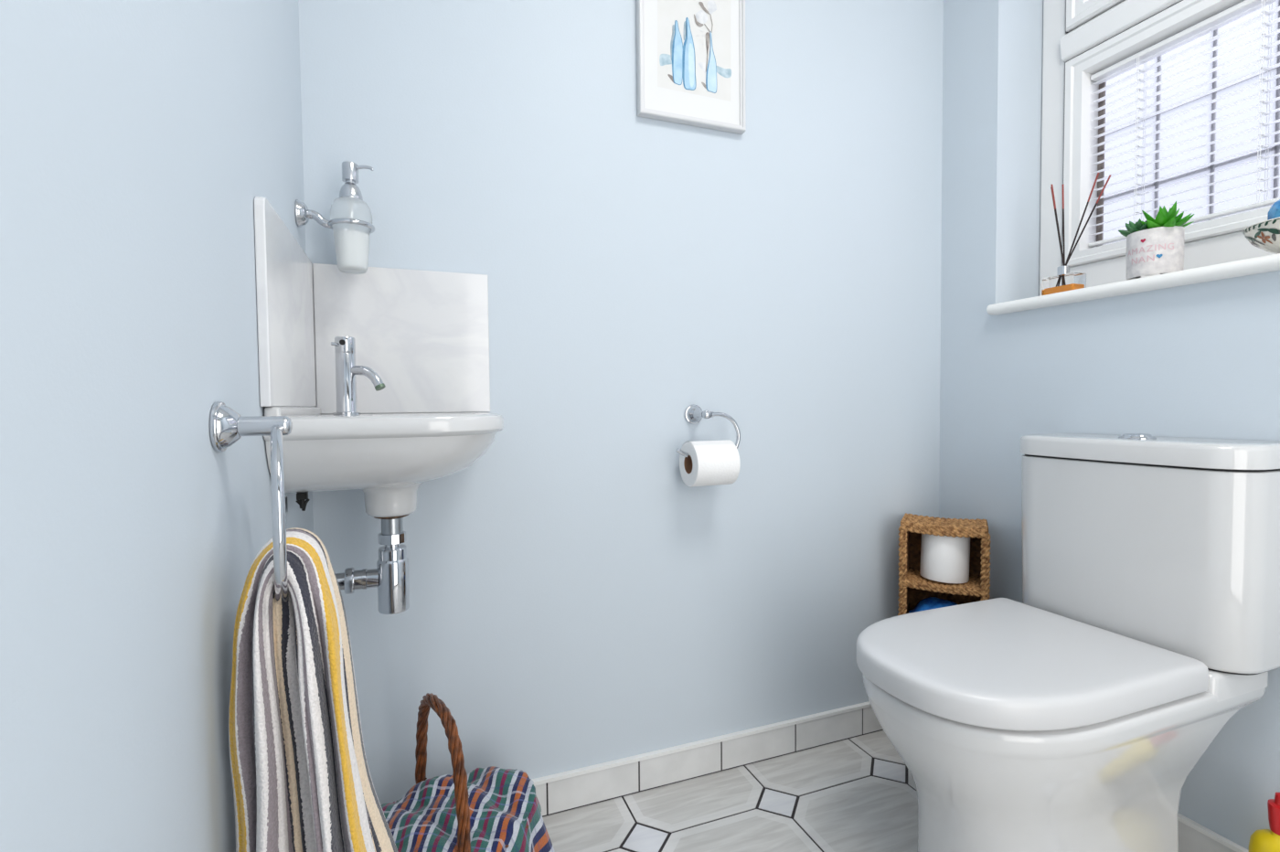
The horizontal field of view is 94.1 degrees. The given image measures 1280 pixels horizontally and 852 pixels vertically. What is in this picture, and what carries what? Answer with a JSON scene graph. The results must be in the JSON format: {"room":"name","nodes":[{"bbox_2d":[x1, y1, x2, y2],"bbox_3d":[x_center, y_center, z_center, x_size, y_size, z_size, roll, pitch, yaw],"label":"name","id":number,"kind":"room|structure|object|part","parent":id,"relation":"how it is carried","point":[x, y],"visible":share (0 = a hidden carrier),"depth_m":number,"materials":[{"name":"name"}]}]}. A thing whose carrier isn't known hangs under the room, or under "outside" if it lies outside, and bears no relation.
{"room":"bathroom","nodes":[
{"label":"bathroom","id":0,"kind":"room"},
{"bbox_2d":[0,0,313,851],"bbox_3d":[-0.336,-0.264,0.199,0.120,2.460,2.090,-1,2,-21],"label":"wall","id":1,"kind":"structure","parent":0,"point":[139,139],"depth_m":0.40,"materials":[{"name":"blue paint"}]},
{"bbox_2d":[209,401,292,605],"bbox_3d":[-0.374,0.077,0.590,0.070,0.203,0.177,-1,2,-21],"label":"towel ring","id":2,"kind":"object","parent":1,"relation":"attached to","point":[227,426],"visible":1,"depth_m":0.55,"materials":[{"name":"silver metal"}]},
{"bbox_3d":[-0.371,0.000,0.589,0.046,0.019,0.019,-1,2,-21],"label":"post","id":3,"kind":"part","parent":2,"relation":"part of","materials":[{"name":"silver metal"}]},
{"bbox_2d":[228,527,397,851],"bbox_3d":[-0.295,0.408,0.617,0.201,0.611,0.181,-1,2,-2],"label":"bath towel","id":4,"kind":"object","parent":2,"relation":"hanging from","point":[302,782],"visible":0.97,"depth_m":0.55,"materials":[{"name":"multicoloured fabric"}]},
{"bbox_2d":[254,196,316,406],"bbox_3d":[-0.530,-0.159,0.906,0.012,0.260,0.372,-1,2,-21],"label":"panel","id":5,"kind":"object","parent":1,"relation":"attached to","point":[283,270],"visible":0.97,"depth_m":0.82,"materials":[{"name":"tile"}]},
{"bbox_2d":[294,161,374,274],"bbox_3d":[-0.523,-0.362,1.029,0.121,0.184,0.075,-1,2,-21],"label":"soap dispenser","id":6,"kind":"object","parent":1,"relation":"attached to","point":[350,220],"visible":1,"depth_m":1.02,"materials":[{"name":"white glass"}]},
{"bbox_3d":[-0.548,-0.354,1.020,0.036,0.028,0.016,-1,2,-21],"label":"bracket arm","id":7,"kind":"part","parent":6,"relation":"part of","materials":[{"name":"silver metal"}]},
{"bbox_2d":[330,196,372,274],"bbox_3d":[-0.502,-0.332,1.038,0.067,0.124,0.067,-1,2,-21],"label":"bottle","id":8,"kind":"object","parent":6,"relation":"on","point":[350,217],"depth_m":1.02,"materials":[{"name":"white glass"}]},
{"bbox_3d":[-0.479,-0.449,1.037,0.031,0.009,0.006,-1,2,-10],"label":"pump spout","id":9,"kind":"part","parent":6,"relation":"part of","materials":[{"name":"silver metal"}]},
{"bbox_2d":[298,0,943,804],"bbox_3d":[0.085,-0.310,1.411,1.528,2.460,0.120,-1,2,-21],"label":"wall","id":10,"kind":"structure","parent":0,"point":[575,602],"depth_m":1.32,"materials":[{"name":"blue paint"}]},
{"bbox_2d":[263,336,503,614],"bbox_3d":[-0.391,0.078,0.978,0.312,0.446,0.372,-1,2,-21],"label":"basin","id":11,"kind":"object","parent":10,"relation":"attached to","point":[388,457],"visible":0.98,"depth_m":0.84,"materials":[{"name":"white ceramic"}]},
{"bbox_2d":[330,336,385,415],"bbox_3d":[-0.452,-0.081,0.960,0.079,0.125,0.055,-1,2,-21],"label":"tap","id":12,"kind":"object","parent":11,"relation":"on","point":[346,371],"depth_m":0.95,"materials":[{"name":"silver metal"}]},
{"bbox_3d":[-0.391,0.037,0.976,0.312,0.114,0.372,-1,2,-21],"label":"bowl","id":13,"kind":"part","parent":11,"relation":"part of","materials":[{"name":"white ceramic"}]},
{"bbox_2d":[373,513,409,519],"bbox_3d":[-0.405,0.144,0.972,0.055,0.010,0.055,-1,2,-21],"label":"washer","id":14,"kind":"object","parent":11,"relation":"in","point":[377,516],"depth_m":0.95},
{"bbox_2d":[312,263,490,414],"bbox_3d":[-0.448,-0.162,1.143,0.309,0.274,0.012,-1,2,-21],"label":"panel","id":15,"kind":"object","parent":10,"relation":"attached to","point":[425,334],"visible":0.8,"depth_m":1.14,"materials":[{"name":"tile"}]},
{"bbox_2d":[636,0,746,134],"bbox_3d":[0.117,-0.853,1.331,0.261,0.350,0.019,-1,2,-21],"label":"framed picture","id":16,"kind":"object","parent":10,"relation":"attached to","point":[690,54],"visible":1,"depth_m":1.33,"materials":[{"name":"white paper"}]},
{"bbox_2d":[531,701,883,817],"bbox_3d":[0.119,0.780,1.387,1.528,0.082,0.012,-1,2,-21],"label":"baseboard","id":17,"kind":"structure","parent":10,"relation":"attached to","point":[569,790],"depth_m":1.39,"materials":[{"name":"tile"}]},
{"bbox_2d":[675,404,740,458],"bbox_3d":[0.141,0.011,1.337,0.158,0.119,0.076,-1,2,-21],"label":"toilet roll holder","id":18,"kind":"object","parent":10,"relation":"attached to","point":[694,414],"visible":0.77,"depth_m":1.33,"materials":[{"name":"silver metal"}]},
{"bbox_2d":[679,439,740,486],"bbox_3d":[0.152,0.082,1.312,0.102,0.099,0.099,-1,2,-21],"label":"toilet roll","id":19,"kind":"object","parent":18,"relation":"on","point":[710,463],"visible":0.99,"depth_m":1.28,"materials":[{"name":"white paper"}]},
{"bbox_2d":[542,730,917,851],"bbox_3d":[0.446,0.898,0.532,1.528,0.100,1.850,-1,2,-21],"label":"floor","id":20,"kind":"structure","parent":0,"point":[858,794],"depth_m":1.27,"materials":[{"name":"tile"}]},
{"bbox_2d":[415,693,537,851],"bbox_3d":[-0.319,0.646,1.004,0.298,0.380,0.236,-1,2,-25],"label":"wicker basket","id":21,"kind":"object","parent":20,"relation":"on","point":[430,700],"visible":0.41,"depth_m":0.93,"materials":[{"name":"brown wicker"}]},
{"bbox_3d":[-0.334,0.586,0.996,0.021,0.260,0.240,-2,2,-37],"label":"hoop handle","id":22,"kind":"part","parent":21,"relation":"part of","materials":[{"name":"brown wicker"}]},
{"bbox_2d":[380,766,554,851],"bbox_3d":[-0.311,0.718,1.013,0.316,0.184,0.239,-2,2,-36],"label":"checked cloth","id":23,"kind":"object","parent":21,"relation":"in","point":[502,803],"visible":0.86,"depth_m":1.00,"materials":[{"name":"fabric"}]},
{"bbox_2d":[897,512,991,615],"bbox_3d":[0.764,0.522,1.503,0.200,0.578,0.134,1,2,29],"label":"shelf","id":24,"kind":"object","parent":20,"relation":"on","point":[913,588],"visible":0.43,"depth_m":1.48,"materials":[{"name":"brown wicker"}]},
{"bbox_2d":[908,597,957,613],"bbox_3d":[0.754,0.482,1.499,0.143,0.098,0.083,1,2,32],"label":"packet","id":25,"kind":"object","parent":24,"relation":"on","point":[931,602],"visible":0.24,"depth_m":1.50,"materials":[{"name":"blue plastic"}]},
{"bbox_3d":[0.763,0.392,1.498,0.191,0.025,0.133,1,2,29],"label":"shelf panel","id":26,"kind":"part","parent":24,"relation":"part of","materials":[{"name":"brown wicker"}]},
{"bbox_3d":[0.761,0.250,1.492,0.191,0.032,0.129,1,2,29],"label":"panel","id":27,"kind":"part","parent":24,"relation":"part of","materials":[{"name":"brown wicker"}]},
{"bbox_2d":[919,533,970,583],"bbox_3d":[0.766,0.323,1.498,0.113,0.121,0.109,-1,2,-21],"label":"toilet roll","id":28,"kind":"object","parent":24,"relation":"on","point":[944,559],"visible":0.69,"depth_m":1.45,"materials":[{"name":"white paper"}]},
{"bbox_2d":[856,433,1279,851],"bbox_3d":[0.705,0.423,1.040,0.660,0.809,0.397,-1,2,-21],"label":"toilet","id":29,"kind":"object","parent":20,"relation":"on","point":[1076,715],"visible":1,"depth_m":0.95,"materials":[{"name":"white ceramic"}]},
{"bbox_3d":[0.613,0.394,1.022,0.477,0.046,0.361,-1,2,-21],"label":"lid","id":30,"kind":"part","parent":29,"relation":"part of","materials":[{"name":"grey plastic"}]},
{"bbox_3d":[0.924,0.042,1.109,0.184,0.039,0.393,-1,2,-21],"label":"cistern lid","id":31,"kind":"part","parent":29,"relation":"part of","materials":[{"name":"white ceramic"}]},
{"bbox_2d":[1248,791,1279,851],"bbox_3d":[1.046,0.713,0.973,0.054,0.228,0.076,-1,2,-21],"label":"bottle","id":32,"kind":"object","parent":20,"relation":"on","point":[1261,840],"visible":1,"depth_m":0.97,"materials":[{"name":"yellow plastic"}]},
{"bbox_2d":[1041,272,1086,295],"bbox_3d":[0.954,-0.317,1.343,0.042,0.043,0.072,-1,2,-21],"label":"glass bottle","id":33,"kind":"object","parent":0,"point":[1063,282],"depth_m":1.32,"materials":[{"name":"clear"}]},
{"bbox_2d":[938,0,1279,850],"bbox_3d":[1.266,-0.300,0.806,0.250,2.460,2.090,-1,2,-21],"label":"wall","id":34,"kind":"structure","parent":0,"point":[1201,359],"depth_m":1.42,"materials":[{"name":"blue paint"}]},
{"bbox_2d":[986,0,1279,315],"bbox_3d":[1.126,-0.759,1.053,0.246,0.994,0.934,-1,2,-21],"label":"window","id":35,"kind":"structure","parent":34,"relation":"in","point":[1082,38],"depth_m":1.38,"materials":[{"name":"white plastic"}]},
{"bbox_2d":[1041,172,1111,295],"bbox_3d":[0.964,-0.419,1.310,0.043,0.249,0.135,-1,2,-21],"label":"reed diffuser","id":36,"kind":"object","parent":35,"relation":"on","point":[1065,281],"visible":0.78,"depth_m":1.33,"materials":[{"name":"clear glass"}]},
{"bbox_3d":[1.196,-1.070,1.069,0.060,0.251,0.811,-1,2,-21],"label":"sash","id":37,"kind":"part","parent":35,"relation":"part of","materials":[{"name":"white plastic"}]},
{"bbox_3d":[1.105,-0.274,1.060,0.190,0.025,0.934,-1,2,-21],"label":"sill","id":38,"kind":"part","parent":35,"relation":"part of","materials":[{"name":"white paint"}]},
{"bbox_2d":[1118,201,1194,280],"bbox_3d":[1.015,-0.360,1.169,0.094,0.140,0.119,-1,2,-6],"label":"succulent pot","id":39,"kind":"object","parent":35,"relation":"on","point":[1154,247],"visible":0.94,"depth_m":1.15,"materials":[{"name":"white ceramic"}]},
{"bbox_3d":[1.018,-0.337,1.179,0.088,0.092,0.088,-1,2,-21],"label":"ceramic pot","id":40,"kind":"part","parent":39,"relation":"part of","materials":[{"name":"white ceramic"}]},
{"bbox_3d":[1.201,-0.623,1.085,0.060,0.495,0.811,-1,2,-21],"label":"sash","id":41,"kind":"part","parent":35,"relation":"part of","materials":[{"name":"white plastic"}]},
{"bbox_2d":[1088,0,1279,246],"bbox_3d":[1.201,-0.617,1.089,0.027,0.399,0.705,-1,2,-21],"label":"blind","id":42,"kind":"object","parent":35,"relation":"attached to","point":[1245,7],"visible":0.92,"depth_m":1.23,"materials":[{"name":"white plastic"}]},
{"bbox_3d":[1.111,-0.622,1.325,0.027,0.390,0.005,-1,2,-21],"label":"ladder cord","id":43,"kind":"part","parent":42,"relation":"part of","materials":[{"name":"white fabric"}]},
{"bbox_3d":[1.200,-0.811,1.082,0.024,0.011,0.705,-1,2,-21],"label":"head rail","id":44,"kind":"part","parent":42,"relation":"part of","materials":[{"name":"white plastic"}]},
{"bbox_3d":[1.203,-0.422,1.095,0.020,0.008,0.705,-1,2,-21],"label":"rail","id":45,"kind":"part","parent":42,"relation":"part of","materials":[{"name":"white plastic"}]},
{"bbox_3d":[1.185,-0.616,1.131,0.027,0.390,0.005,-1,2,-21],"label":"ladder cord","id":46,"kind":"part","parent":42,"relation":"part of","materials":[{"name":"white fabric"}]},
{"bbox_2d":[1242,216,1279,254],"bbox_3d":[1.099,-0.311,0.981,0.154,0.053,0.154,-1,2,-21],"label":"floral bowl","id":47,"kind":"object","parent":35,"relation":"on","point":[1264,235],"visible":0.97,"depth_m":0.99,"materials":[{"name":"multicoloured ceramic"}]},
{"bbox_2d":[1267,199,1279,220],"bbox_3d":[1.091,-0.361,0.989,0.070,0.057,0.072,-1,2,-21],"label":"glass ornament","id":48,"kind":"object","parent":47,"relation":"in","point":[1274,212],"visible":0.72,"depth_m":0.99,"materials":[{"name":"blue glass"}]},
{"bbox_2d":[1177,812,1248,851],"bbox_3d":[1.155,0.791,0.791,0.012,0.082,1.838,-1,2,-21],"label":"baseboard","id":49,"kind":"structure","parent":34,"relation":"attached to","point":[1193,837],"depth_m":1.10,"materials":[{"name":"tile"}]}
]}

